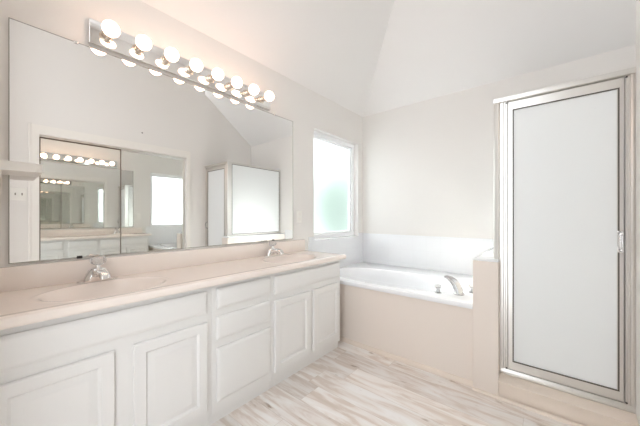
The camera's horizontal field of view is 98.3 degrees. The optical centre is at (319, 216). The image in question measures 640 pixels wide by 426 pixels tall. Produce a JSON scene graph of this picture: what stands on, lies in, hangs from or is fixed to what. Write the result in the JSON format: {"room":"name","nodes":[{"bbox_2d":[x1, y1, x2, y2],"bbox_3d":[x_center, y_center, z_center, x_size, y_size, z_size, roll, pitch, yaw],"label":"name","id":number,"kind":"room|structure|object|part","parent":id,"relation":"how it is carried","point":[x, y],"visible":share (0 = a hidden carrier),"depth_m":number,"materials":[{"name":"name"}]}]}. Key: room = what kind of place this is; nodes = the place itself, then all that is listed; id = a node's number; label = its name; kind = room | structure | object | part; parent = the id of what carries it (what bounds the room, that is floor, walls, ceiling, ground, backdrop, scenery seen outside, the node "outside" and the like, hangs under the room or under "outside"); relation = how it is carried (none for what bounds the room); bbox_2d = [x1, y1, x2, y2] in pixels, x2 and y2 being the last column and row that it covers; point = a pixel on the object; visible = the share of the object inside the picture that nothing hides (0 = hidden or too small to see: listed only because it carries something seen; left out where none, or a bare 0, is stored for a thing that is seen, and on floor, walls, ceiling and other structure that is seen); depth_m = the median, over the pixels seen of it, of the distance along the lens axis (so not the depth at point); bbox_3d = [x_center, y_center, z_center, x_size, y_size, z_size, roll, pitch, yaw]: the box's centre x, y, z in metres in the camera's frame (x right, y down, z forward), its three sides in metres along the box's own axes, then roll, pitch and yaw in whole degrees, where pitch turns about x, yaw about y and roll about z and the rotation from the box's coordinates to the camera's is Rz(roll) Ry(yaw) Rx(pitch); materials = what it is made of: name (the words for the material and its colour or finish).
{"room":"bathroom","nodes":[
{"label":"bathroom","id":0,"kind":"room"},
{"bbox_2d":[0,0,362,267],"bbox_3d":[-0.518,-0.110,2.420,0.130,2.520,3.426,0,0,40],"label":"wall","id":1,"kind":"structure","parent":0,"point":[309,111],"depth_m":1.93,"materials":[{"name":"white paint"}]},
{"bbox_2d":[0,160,42,204],"bbox_3d":[-1.335,-0.136,1.170,0.219,0.172,0.213,0,0,40],"label":"wall shelf","id":2,"kind":"object","parent":1,"relation":"attached to","point":[14,168],"visible":1,"depth_m":1.15,"materials":[{"name":"white paint"}]},
{"bbox_2d":[8,17,292,263],"bbox_3d":[-0.831,-0.341,1.933,0.012,1.120,1.789,0,0,40],"label":"vanity mirror","id":3,"kind":"object","parent":1,"relation":"attached to","point":[134,158],"visible":0.94,"depth_m":1.60,"materials":[{"name":"white mirror"}]},
{"bbox_2d":[0,239,304,292],"bbox_3d":[-0.816,0.283,1.943,0.020,0.111,2.068,0,0,40],"label":"backsplash","id":4,"kind":"structure","parent":1,"relation":"attached to","point":[13,278],"depth_m":1.60,"materials":[{"name":"beige stone"}]},
{"bbox_2d":[88,18,273,110],"bbox_3d":[-0.774,-0.976,1.877,0.171,0.128,1.218,0,0,40],"label":"vanity light bar","id":5,"kind":"object","parent":1,"relation":"attached to","point":[106,35],"visible":1,"depth_m":1.71,"materials":[{"name":"silver metal"}]},
{"bbox_2d":[99,20,119,42],"bbox_3d":[-1.108,-0.971,1.456,0.142,0.078,0.078,0,0,40],"label":"bulb","id":6,"kind":"object","parent":5,"relation":"attached to","point":[109,31],"depth_m":1.43,"materials":[{"name":"white glass"}]},
{"bbox_2d":[132,35,151,54],"bbox_3d":[-1.012,-0.971,1.570,0.142,0.078,0.078,0,0,40],"label":"bulb","id":7,"kind":"object","parent":5,"relation":"attached to","point":[142,44],"depth_m":1.55,"materials":[{"name":"white glass"}]},
{"bbox_2d":[160,47,178,65],"bbox_3d":[-0.916,-0.971,1.685,0.142,0.078,0.078,0,0,40],"label":"bulb","id":8,"kind":"object","parent":5,"relation":"attached to","point":[168,57],"depth_m":1.66,"materials":[{"name":"white glass"}]},
{"bbox_2d":[185,58,202,74],"bbox_3d":[-0.820,-0.971,1.800,0.142,0.078,0.078,0,0,40],"label":"bulb","id":9,"kind":"object","parent":5,"relation":"attached to","point":[192,67],"depth_m":1.78,"materials":[{"name":"white glass"}]},
{"bbox_2d":[206,68,223,83],"bbox_3d":[-0.724,-0.971,1.915,0.142,0.078,0.078,0,0,40],"label":"bulb","id":10,"kind":"object","parent":5,"relation":"attached to","point":[212,77],"depth_m":1.90,"materials":[{"name":"white glass"}]},
{"bbox_2d":[226,77,241,90],"bbox_3d":[-0.628,-0.971,2.030,0.142,0.078,0.078,0,0,40],"label":"bulb","id":11,"kind":"object","parent":5,"relation":"attached to","point":[236,82],"depth_m":2.01,"materials":[{"name":"white glass"}]},
{"bbox_2d":[243,84,258,96],"bbox_3d":[-0.532,-0.971,2.144,0.142,0.078,0.078,0,0,40],"label":"bulb","id":12,"kind":"object","parent":5,"relation":"attached to","point":[253,89],"depth_m":2.12,"materials":[{"name":"white glass"}]},
{"bbox_2d":[258,91,273,102],"bbox_3d":[-0.435,-0.971,2.259,0.142,0.078,0.078,0,0,40],"label":"bulb","id":13,"kind":"object","parent":5,"relation":"attached to","point":[267,96],"depth_m":2.24,"materials":[{"name":"white glass"}]},
{"bbox_2d":[297,211,301,222],"bbox_3d":[-0.200,0.005,2.691,0.008,0.116,0.072,0,0,40],"label":"outlet plate","id":14,"kind":"object","parent":1,"relation":"attached to","point":[299,213],"visible":1,"depth_m":2.69,"materials":[{"name":"white plastic"}]},
{"bbox_2d":[314,131,353,238],"bbox_3d":[0.138,-0.334,3.246,0.065,1.160,0.851,0,0,40],"label":"window","id":15,"kind":"structure","parent":1,"relation":"in","point":[333,157],"depth_m":3.26,"materials":[{"name":"white glass"}]},
{"bbox_2d":[308,233,362,266],"bbox_3d":[0.218,0.418,3.189,0.010,0.413,1.041,0,0,40],"label":"trim","id":16,"kind":"structure","parent":1,"relation":"attached to","point":[352,247],"depth_m":3.27,"materials":[{"name":"white tile"}]},
{"bbox_2d":[315,235,358,240],"bbox_3d":[0.185,0.252,3.207,0.087,0.012,0.851,0,0,40],"label":"trim","id":17,"kind":"structure","parent":1,"relation":"attached to","point":[353,235],"depth_m":3.18,"materials":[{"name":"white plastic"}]},
{"bbox_2d":[141,0,635,116],"bbox_3d":[0.454,-1.860,1.528,2.505,1.140,3.306,0,0,40],"label":"ceiling","id":18,"kind":"structure","parent":0,"point":[366,57],"depth_m":2.39,"materials":[{"name":"white paint"}]},
{"bbox_2d":[210,341,570,425],"bbox_3d":[0.361,1.175,1.371,2.805,0.050,3.906,0,0,40],"label":"floor","id":19,"kind":"structure","parent":0,"point":[349,385],"depth_m":1.72,"materials":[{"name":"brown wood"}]},
{"bbox_2d":[0,287,210,425],"bbox_3d":[-1.031,0.763,1.323,0.482,0.774,0.841,0,0,40],"label":"vanity cabinet","id":20,"kind":"object","parent":19,"relation":"on","point":[146,362],"visible":0.91,"depth_m":1.16,"materials":[{"name":"white paint"}]},
{"bbox_3d":[-0.974,0.801,1.030,0.018,0.473,0.345,0,0,40],"label":"door","id":21,"kind":"part","parent":20,"relation":"part of","materials":[{"name":"white paint"}]},
{"bbox_3d":[-0.710,0.801,1.345,0.018,0.473,0.339,0,0,40],"label":"door","id":22,"kind":"part","parent":20,"relation":"part of","materials":[{"name":"white paint"}]},
{"bbox_2d":[0,239,345,329],"bbox_3d":[-0.629,0.347,1.790,0.503,0.239,2.074,0,0,40],"label":"countertop","id":23,"kind":"structure","parent":20,"relation":"on","point":[29,294],"depth_m":1.44,"materials":[{"name":"beige stone"}]},
{"bbox_2d":[76,256,117,283],"bbox_3d":[-1.125,0.273,1.417,0.169,0.130,0.172,0,0,40],"label":"faucet","id":24,"kind":"object","parent":23,"relation":"on","point":[98,273],"visible":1,"depth_m":1.42,"materials":[{"name":"silver metal"}]},
{"bbox_3d":[-1.166,0.333,1.452,0.057,0.009,0.172,0,0,40],"label":"plate","id":25,"kind":"part","parent":24,"relation":"part of","materials":[{"name":"silver metal"}]},
{"bbox_3d":[-1.163,0.231,1.449,0.070,0.046,0.067,0,0,40],"label":"handle knob","id":26,"kind":"part","parent":24,"relation":"part of","materials":[{"name":"clear plastic"}]},
{"bbox_3d":[-1.114,0.296,1.408,0.140,0.052,0.066,0,0,40],"label":"spout","id":27,"kind":"part","parent":24,"relation":"part of","materials":[{"name":"silver metal"}]},
{"bbox_2d":[263,241,283,256],"bbox_3d":[-0.367,0.273,2.322,0.169,0.130,0.172,0,0,40],"label":"faucet","id":28,"kind":"object","parent":23,"relation":"on","point":[272,251],"visible":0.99,"depth_m":2.32,"materials":[{"name":"silver metal"}]},
{"bbox_3d":[-0.405,0.231,2.354,0.070,0.046,0.067,0,0,40],"label":"handle knob","id":29,"kind":"part","parent":28,"relation":"part of","materials":[{"name":"clear plastic"}]},
{"bbox_3d":[-0.356,0.296,2.313,0.140,0.052,0.066,0,0,40],"label":"spout","id":30,"kind":"part","parent":28,"relation":"part of","materials":[{"name":"silver metal"}]},
{"bbox_2d":[209,274,271,425],"bbox_3d":[-0.625,0.763,1.808,0.482,0.774,0.422,0,0,40],"label":"base cabinet","id":31,"kind":"object","parent":19,"relation":"on","point":[241,311],"visible":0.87,"depth_m":1.63,"materials":[{"name":"white paint"}]},
{"bbox_3d":[-0.443,0.874,1.664,0.018,0.296,0.377,0,0,40],"label":"drawer","id":32,"kind":"part","parent":31,"relation":"part of","materials":[{"name":"white paint"}]},
{"bbox_3d":[-0.443,0.616,1.664,0.018,0.128,0.377,0,0,40],"label":"drawer","id":33,"kind":"part","parent":31,"relation":"part of","materials":[{"name":"white paint"}]},
{"bbox_3d":[-0.443,0.454,1.664,0.018,0.112,0.377,0,0,40],"label":"drawer","id":34,"kind":"part","parent":31,"relation":"part of","materials":[{"name":"white paint"}]},
{"bbox_2d":[269,260,339,388],"bbox_3d":[-0.243,0.763,2.265,0.482,0.774,0.768,0,0,40],"label":"vanity cabinet","id":35,"kind":"object","parent":19,"relation":"on","point":[305,300],"visible":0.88,"depth_m":2.05,"materials":[{"name":"white paint"}]},
{"bbox_3d":[-0.188,0.801,1.969,0.018,0.473,0.351,0,0,40],"label":"door","id":36,"kind":"part","parent":35,"relation":"part of","materials":[{"name":"white paint"}]},
{"bbox_3d":[0.054,0.801,2.259,0.018,0.473,0.338,0,0,40],"label":"door","id":37,"kind":"part","parent":35,"relation":"part of","materials":[{"name":"white paint"}]},
{"bbox_2d":[340,262,472,308],"bbox_3d":[0.788,0.824,2.717,1.469,0.472,1.032,0,0,40],"label":"bathtub","id":38,"kind":"object","parent":19,"relation":"on","point":[398,280],"visible":0.54,"depth_m":2.75,"materials":[{"name":"white ceramic"}]},
{"bbox_2d":[435,275,472,295],"bbox_3d":[1.033,0.525,2.111,0.299,0.123,0.129,0,0,16],"label":"tub faucet","id":39,"kind":"object","parent":38,"relation":"on","point":[456,285],"visible":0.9,"depth_m":2.09,"materials":[{"name":"silver metal"}]},
{"bbox_3d":[1.021,0.525,2.114,0.068,0.123,0.132,0,0,-34],"label":"spout","id":40,"kind":"part","parent":39,"relation":"part of","materials":[{"name":"silver metal"}]},
{"bbox_2d":[340,284,472,380],"bbox_3d":[0.490,0.887,2.367,1.483,0.525,0.070,0,0,40],"label":"bathtub apron","id":41,"kind":"structure","parent":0,"point":[436,335],"depth_m":2.13,"materials":[{"name":"beige paint"}]},
{"bbox_2d":[340,336,472,387],"bbox_3d":[0.462,1.132,2.334,1.483,0.036,0.018,0,0,40],"label":"baseboard","id":42,"kind":"structure","parent":41,"relation":"attached to","point":[426,368],"depth_m":2.12,"materials":[{"name":"beige wood"}]},
{"bbox_2d":[473,260,499,395],"bbox_3d":[1.409,0.722,2.197,0.144,0.856,1.054,0,0,40],"label":"wall","id":43,"kind":"structure","parent":0,"point":[486,275],"depth_m":1.79,"materials":[{"name":"beige paint"}]},
{"bbox_2d":[473,247,499,261],"bbox_3d":[1.412,0.288,2.202,0.146,0.012,1.042,0,0,40],"label":"trim","id":44,"kind":"structure","parent":43,"relation":"on","point":[488,256],"depth_m":1.89,"materials":[{"name":"white plastic"}]},
{"bbox_2d":[472,387,582,425],"bbox_3d":[1.293,1.141,1.599,0.734,0.018,0.011,0,0,40],"label":"baseboard","id":45,"kind":"structure","parent":43,"relation":"attached to","point":[529,408],"depth_m":1.64,"materials":[{"name":"beige wood"}]},
{"bbox_2d":[498,373,638,425],"bbox_3d":[1.404,1.083,1.620,0.590,0.133,0.164,0,0,40],"label":"trim","id":46,"kind":"structure","parent":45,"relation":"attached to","point":[585,412],"depth_m":1.56,"materials":[{"name":"beige tile"}]},
{"bbox_2d":[493,67,635,413],"bbox_3d":[1.687,0.124,1.986,0.623,1.784,1.017,0,0,40],"label":"shower enclosure","id":47,"kind":"object","parent":46,"relation":"on","point":[565,153],"visible":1,"depth_m":1.59,"materials":[{"name":"white glass"}]},
{"bbox_3d":[1.174,-0.227,1.821,0.046,1.015,0.054,0,0,40],"label":"corner post","id":48,"kind":"part","parent":47,"relation":"part of","materials":[{"name":"silver metal"}]},
{"bbox_3d":[1.411,0.124,1.619,0.472,1.614,0.005,0,0,40],"label":"door glass","id":49,"kind":"part","parent":47,"relation":"part of","materials":[{"name":"white glass"}]},
{"bbox_3d":[1.408,0.999,1.625,0.588,0.034,0.046,0,0,40],"label":"sill","id":50,"kind":"part","parent":47,"relation":"part of","materials":[{"name":"silver metal"}]},
{"bbox_3d":[1.572,0.135,1.447,0.043,0.111,0.024,0,0,-41],"label":"pull handle","id":51,"kind":"part","parent":47,"relation":"part of","materials":[{"name":"white plastic"}]},
{"bbox_3d":[1.587,0.135,1.461,0.022,0.114,0.004,0,0,40],"label":"handle plate","id":52,"kind":"part","parent":47,"relation":"part of","materials":[{"name":"silver metal"}]},
{"bbox_2d":[363,45,635,238],"bbox_3d":[1.554,-0.110,2.841,2.505,2.520,0.120,0,0,40],"label":"wall","id":53,"kind":"structure","parent":0,"point":[428,165],"depth_m":2.97,"materials":[{"name":"white paint"}]},
{"bbox_2d":[363,233,493,274],"bbox_3d":[1.120,0.422,3.120,1.483,0.405,0.010,0,0,40],"label":"trim","id":54,"kind":"structure","parent":53,"relation":"attached to","point":[444,254],"depth_m":3.06,"materials":[{"name":"white tile"}]},
{"bbox_2d":[636,0,639,425],"bbox_3d":[0.919,-0.660,0.495,0.110,3.620,2.320,0,0,40],"label":"wall","id":55,"kind":"structure","parent":0,"point":[637,1],"depth_m":1.38,"materials":[{"name":"white paint"}]}
]}

